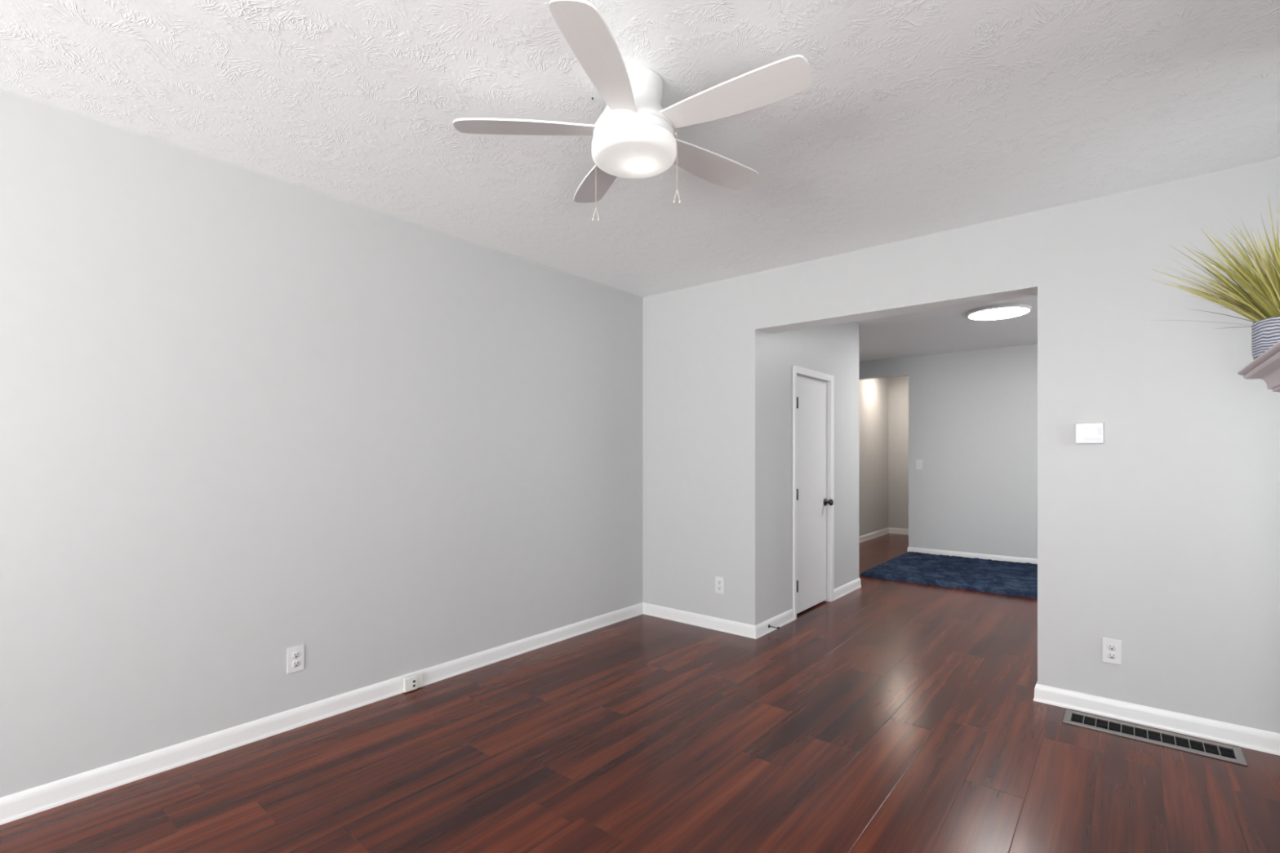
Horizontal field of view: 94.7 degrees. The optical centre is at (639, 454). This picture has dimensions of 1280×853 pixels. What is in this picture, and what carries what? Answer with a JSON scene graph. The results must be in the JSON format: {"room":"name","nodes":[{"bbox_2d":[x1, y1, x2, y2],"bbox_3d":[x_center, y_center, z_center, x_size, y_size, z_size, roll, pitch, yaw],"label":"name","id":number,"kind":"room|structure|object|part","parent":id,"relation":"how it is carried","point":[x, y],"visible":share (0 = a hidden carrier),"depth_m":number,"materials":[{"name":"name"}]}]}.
{"room":"empty living room","nodes":[
{"label":"empty living room","id":0,"kind":"room"},
{"bbox_2d":[0,88,888,797],"bbox_3d":[-0.463,0.004,4.087,0.150,2.440,13.760,0,0,40],"label":"wall","id":1,"kind":"structure","parent":0,"point":[247,417],"depth_m":2.56,"materials":[{"name":"grey paint"}]},
{"bbox_2d":[287,644,304,674],"bbox_3d":[-1.547,0.920,2.652,0.009,0.114,0.070,0,0,40],"label":"electrical outlet","id":2,"kind":"object","parent":1,"relation":"attached to","point":[295,655],"visible":1,"depth_m":2.65,"materials":[{"name":"white plastic"}]},
{"bbox_2d":[292,660,300,666],"bbox_3d":[-1.546,0.939,2.651,0.003,0.027,0.033,0,0,40],"label":"receptacle","id":3,"kind":"object","parent":2,"relation":"attached to","point":[295,663],"depth_m":2.65,"materials":[{"name":"white plastic"}]},
{"bbox_2d":[292,651,300,658],"bbox_3d":[-1.546,0.900,2.651,0.003,0.027,0.033,0,0,40],"label":"receptacle","id":4,"kind":"object","parent":2,"relation":"attached to","point":[295,655],"depth_m":2.65,"materials":[{"name":"white plastic"}]},
{"bbox_2d":[0,602,643,825],"bbox_3d":[-2.331,1.182,1.699,0.016,0.084,7.400,0,0,40],"label":"baseboard","id":5,"kind":"structure","parent":1,"relation":"attached to","point":[22,804],"depth_m":2.52,"materials":[{"name":"white paint"}]},
{"bbox_2d":[403,671,422,692],"bbox_3d":[-1.177,1.181,3.063,0.021,0.076,0.102,0,0,40],"label":"wall jack","id":6,"kind":"object","parent":1,"relation":"attached to","point":[413,682],"visible":1,"depth_m":3.05,"materials":[{"name":"beige plastic"}]},
{"bbox_2d":[858,528,888,542],"bbox_3d":[2.589,1.182,7.646,0.016,0.084,4.085,0,0,40],"label":"baseboard","id":7,"kind":"structure","parent":1,"relation":"attached to","point":[873,535],"depth_m":8.64,"materials":[{"name":"white paint"}]},
{"bbox_2d":[0,0,1279,361],"bbox_3d":[1.212,-1.276,2.701,4.500,0.120,13.760,0,0,40],"label":"ceiling","id":8,"kind":"structure","parent":0,"point":[914,118],"depth_m":2.06,"materials":[{"name":"white paint"}]},
{"bbox_2d":[453,0,812,220],"bbox_3d":[0.013,-1.006,1.933,1.102,0.420,1.116,0,0,40],"label":"ceiling fan","id":9,"kind":"object","parent":8,"relation":"hanging from","point":[633,137],"visible":1,"depth_m":1.82,"materials":[{"name":"white plastic"}]},
{"bbox_3d":[-0.350,-1.063,1.917,0.503,0.006,0.133,0,11,-3],"label":"blade","id":10,"kind":"part","parent":9,"relation":"part of","materials":[{"name":"grey laminate"}]},
{"bbox_3d":[-0.099,-1.063,1.618,0.133,0.006,0.503,11,3,14],"label":"blade","id":11,"kind":"part","parent":9,"relation":"part of","materials":[{"name":"grey laminate"}]},
{"bbox_3d":[-0.144,-1.063,2.247,0.133,0.006,0.503,-12,4,-21],"label":"blade","id":12,"kind":"part","parent":9,"relation":"part of","materials":[{"name":"grey laminate"}]},
{"bbox_3d":[-0.020,-0.993,1.940,0.279,0.060,0.279,0,0,40],"label":"drum glass","id":13,"kind":"part","parent":9,"relation":"part of","materials":[{"name":"white glass"}]},
{"bbox_3d":[0.120,-0.947,1.905,0.003,0.186,0.002,0,0,40],"label":"pull chain","id":14,"kind":"part","parent":9,"relation":"part of","materials":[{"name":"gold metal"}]},
{"bbox_3d":[0.234,-1.063,2.153,0.503,0.006,0.133,0,-11,-39],"label":"blade","id":15,"kind":"part","parent":9,"relation":"part of","materials":[{"name":"grey laminate"}]},
{"bbox_3d":[0.262,-1.063,1.765,0.503,0.006,0.133,0,-11,33],"label":"blade","id":16,"kind":"part","parent":9,"relation":"part of","materials":[{"name":"grey laminate"}]},
{"bbox_2d":[966,303,1031,319],"bbox_3d":[3.022,-1.200,4.974,0.470,0.031,0.470,0,0,40],"label":"ceiling light","id":17,"kind":"object","parent":8,"relation":"in","point":[1005,310],"visible":1,"depth_m":4.90,"materials":[{"name":"white paint"}]},
{"bbox_2d":[0,533,1279,852],"bbox_3d":[1.212,1.284,2.701,4.500,0.120,13.760,0,0,40],"label":"floor","id":18,"kind":"structure","parent":0,"point":[888,716],"depth_m":2.30,"materials":[{"name":"brown wood"}]},
{"bbox_2d":[859,551,1037,599],"bbox_3d":[3.617,1.197,5.882,2.263,0.052,1.686,0,0,40],"label":"rug","id":19,"kind":"object","parent":18,"relation":"on","point":[993,576],"visible":0.66,"depth_m":5.89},
{"bbox_2d":[1062,709,1248,766],"bbox_3d":[2.215,1.272,2.573,0.595,0.106,0.176,0,0,40],"label":"floor vent","id":20,"kind":"object","parent":18,"relation":"in","point":[1233,754],"visible":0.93,"depth_m":2.56,"materials":[{"name":"metal"}]},
{"bbox_2d":[768,321,858,618],"bbox_3d":[1.416,0.004,4.813,0.120,2.440,1.775,0,0,40],"label":"wall","id":21,"kind":"structure","parent":0,"point":[832,349],"depth_m":4.60,"materials":[{"name":"grey paint"}]},
{"bbox_2d":[755,608,794,639],"bbox_3d":[0.950,1.182,4.144,0.016,0.084,0.582,0,0,40],"label":"baseboard","id":22,"kind":"structure","parent":21,"relation":"attached to","point":[780,620],"depth_m":4.13,"materials":[{"name":"white paint"}]},
{"bbox_2d":[792,365,834,620],"bbox_3d":[1.333,0.281,4.699,0.138,1.887,0.761,0,0,40],"label":"trim","id":23,"kind":"structure","parent":21,"relation":"attached to","point":[798,371],"depth_m":4.91,"materials":[{"name":"white paint"}]},
{"bbox_2d":[796,374,833,613],"bbox_3d":[1.362,0.301,4.658,0.101,1.815,0.664,0,0,40],"label":"door","id":24,"kind":"structure","parent":21,"relation":"in","point":[811,393],"depth_m":4.69,"materials":[{"name":"white paint"}]},
{"bbox_3d":[1.559,0.392,4.869,0.066,0.064,0.064,0,0,40],"label":"knob","id":25,"kind":"part","parent":24,"relation":"part of","materials":[{"name":"black metal"}]},
{"bbox_2d":[834,577,861,599],"bbox_3d":[1.833,1.182,5.210,0.016,0.084,0.664,0,0,40],"label":"baseboard","id":26,"kind":"structure","parent":21,"relation":"attached to","point":[839,592],"depth_m":5.20,"materials":[{"name":"white paint"}]},
{"bbox_2d":[888,375,908,528],"bbox_3d":[4.371,0.004,8.919,1.140,2.440,0.150,0,0,40],"label":"wall","id":27,"kind":"structure","parent":0,"point":[898,387],"depth_m":9.13,"materials":[{"name":"grey paint"}]},
{"bbox_2d":[888,527,908,534],"bbox_3d":[4.272,1.182,8.893,1.020,0.084,0.016,0,0,40],"label":"baseboard","id":28,"kind":"structure","parent":27,"relation":"attached to","point":[893,531],"depth_m":9.12,"materials":[{"name":"white paint"}]},
{"bbox_2d":[858,343,1037,559],"bbox_3d":[4.365,0.004,6.511,4.200,2.440,0.120,0,0,40],"label":"wall","id":29,"kind":"structure","parent":0,"point":[973,414],"depth_m":6.84,"materials":[{"name":"grey paint"}]},
{"bbox_2d":[915,459,922,469],"bbox_3d":[3.415,0.118,7.213,0.070,0.114,0.010,0,0,40],"label":"light switch","id":30,"kind":"object","parent":29,"relation":"attached to","point":[918,462],"visible":1,"depth_m":7.21,"materials":[{"name":"white plastic"}]},
{"bbox_2d":[906,546,1037,564],"bbox_3d":[4.622,1.182,6.209,3.420,0.084,0.016,0,0,40],"label":"baseboard","id":31,"kind":"structure","parent":29,"relation":"attached to","point":[1015,559],"depth_m":6.83,"materials":[{"name":"white paint"}]},
{"bbox_2d":[642,157,1279,733],"bbox_3d":[1.761,0.004,3.246,4.350,2.440,0.200,0,0,40],"label":"wall","id":32,"kind":"structure","parent":0,"point":[1160,537],"depth_m":2.79,"materials":[{"name":"grey paint"}]},
{"bbox_2d":[643,602,755,639],"bbox_3d":[0.396,1.182,4.235,0.986,0.084,0.016,0,0,40],"label":"baseboard","id":33,"kind":"structure","parent":32,"relation":"attached to","point":[735,628],"depth_m":4.20,"materials":[{"name":"white paint"}]},
{"bbox_2d":[715,576,724,594],"bbox_3d":[0.555,0.909,4.109,0.070,0.114,0.009,0,0,40],"label":"electrical outlet","id":34,"kind":"object","parent":32,"relation":"attached to","point":[719,581],"visible":1,"depth_m":4.10,"materials":[{"name":"white plastic"}]},
{"bbox_2d":[1075,422,1103,444],"bbox_3d":[2.130,-0.102,2.795,0.108,0.098,0.025,0,0,40],"label":"thermostat","id":35,"kind":"object","parent":32,"relation":"attached to","point":[1085,433],"visible":1,"depth_m":2.79,"materials":[{"name":"white plastic"}]},
{"bbox_2d":[1102,637,1121,665],"bbox_3d":[2.199,0.916,2.748,0.070,0.114,0.009,0,0,40],"label":"electrical outlet","id":36,"kind":"object","parent":32,"relation":"attached to","point":[1111,648],"visible":1,"depth_m":2.75,"materials":[{"name":"white plastic"}]},
{"bbox_2d":[1107,652,1116,658],"bbox_3d":[2.198,0.935,2.747,0.033,0.027,0.003,0,0,40],"label":"receptacle","id":37,"kind":"object","parent":36,"relation":"attached to","point":[1110,655],"depth_m":2.74,"materials":[{"name":"white plastic"}]},
{"bbox_2d":[1107,644,1116,650],"bbox_3d":[2.198,0.896,2.747,0.033,0.027,0.003,0,0,40],"label":"receptacle","id":38,"kind":"object","parent":36,"relation":"attached to","point":[1110,646],"depth_m":2.74,"materials":[{"name":"white plastic"}]},
{"bbox_2d":[1033,684,1279,755],"bbox_3d":[2.510,1.182,2.486,1.426,0.084,0.016,0,0,40],"label":"baseboard","id":39,"kind":"structure","parent":32,"relation":"attached to","point":[1257,740],"depth_m":2.63,"materials":[{"name":"white paint"}]},
{"bbox_3d":[1.878,0.004,1.034,0.550,2.440,1.340,0,0,40],"label":"wall","id":40,"kind":"structure","parent":0,"visible":0},
{"bbox_2d":[1237,341,1279,392],"bbox_3d":[1.576,0.474,1.284,0.234,1.500,1.530,0,0,40],"label":"fireplace mantel","id":41,"kind":"object","parent":40,"relation":"attached to","point":[1266,367],"visible":1,"depth_m":1.72,"materials":[{"name":"beige paint"}]},
{"bbox_2d":[1148,195,1279,359],"bbox_3d":[1.788,-0.512,1.745,0.460,0.472,0.651,0,0,40],"label":"potted grass","id":42,"kind":"object","parent":41,"relation":"on","point":[1260,305],"depth_m":1.71,"materials":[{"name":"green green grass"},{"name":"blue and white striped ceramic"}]},
{"bbox_2d":[1251,315,1279,359],"bbox_3d":[1.883,-0.333,1.685,0.188,0.114,0.188,0,0,40],"label":"pot","id":43,"kind":"object","parent":42,"relation":"attached to","point":[1265,330],"depth_m":1.69,"materials":[{"name":"ceramic"}]},
{"bbox_2d":[1237,341,1279,375],"bbox_3d":[1.576,-0.267,1.284,0.234,0.018,1.530,0,0,40],"label":"shelf","id":44,"kind":"object","parent":41,"relation":"attached to","point":[1268,362],"depth_m":1.65,"materials":[{"name":"beige paint"}]},
{"bbox_3d":[1.581,-0.232,1.280,0.222,0.052,1.505,0,0,40],"label":"crown moulding","id":45,"kind":"part","parent":41,"relation":"part of","materials":[{"name":"beige paint"}]}
]}

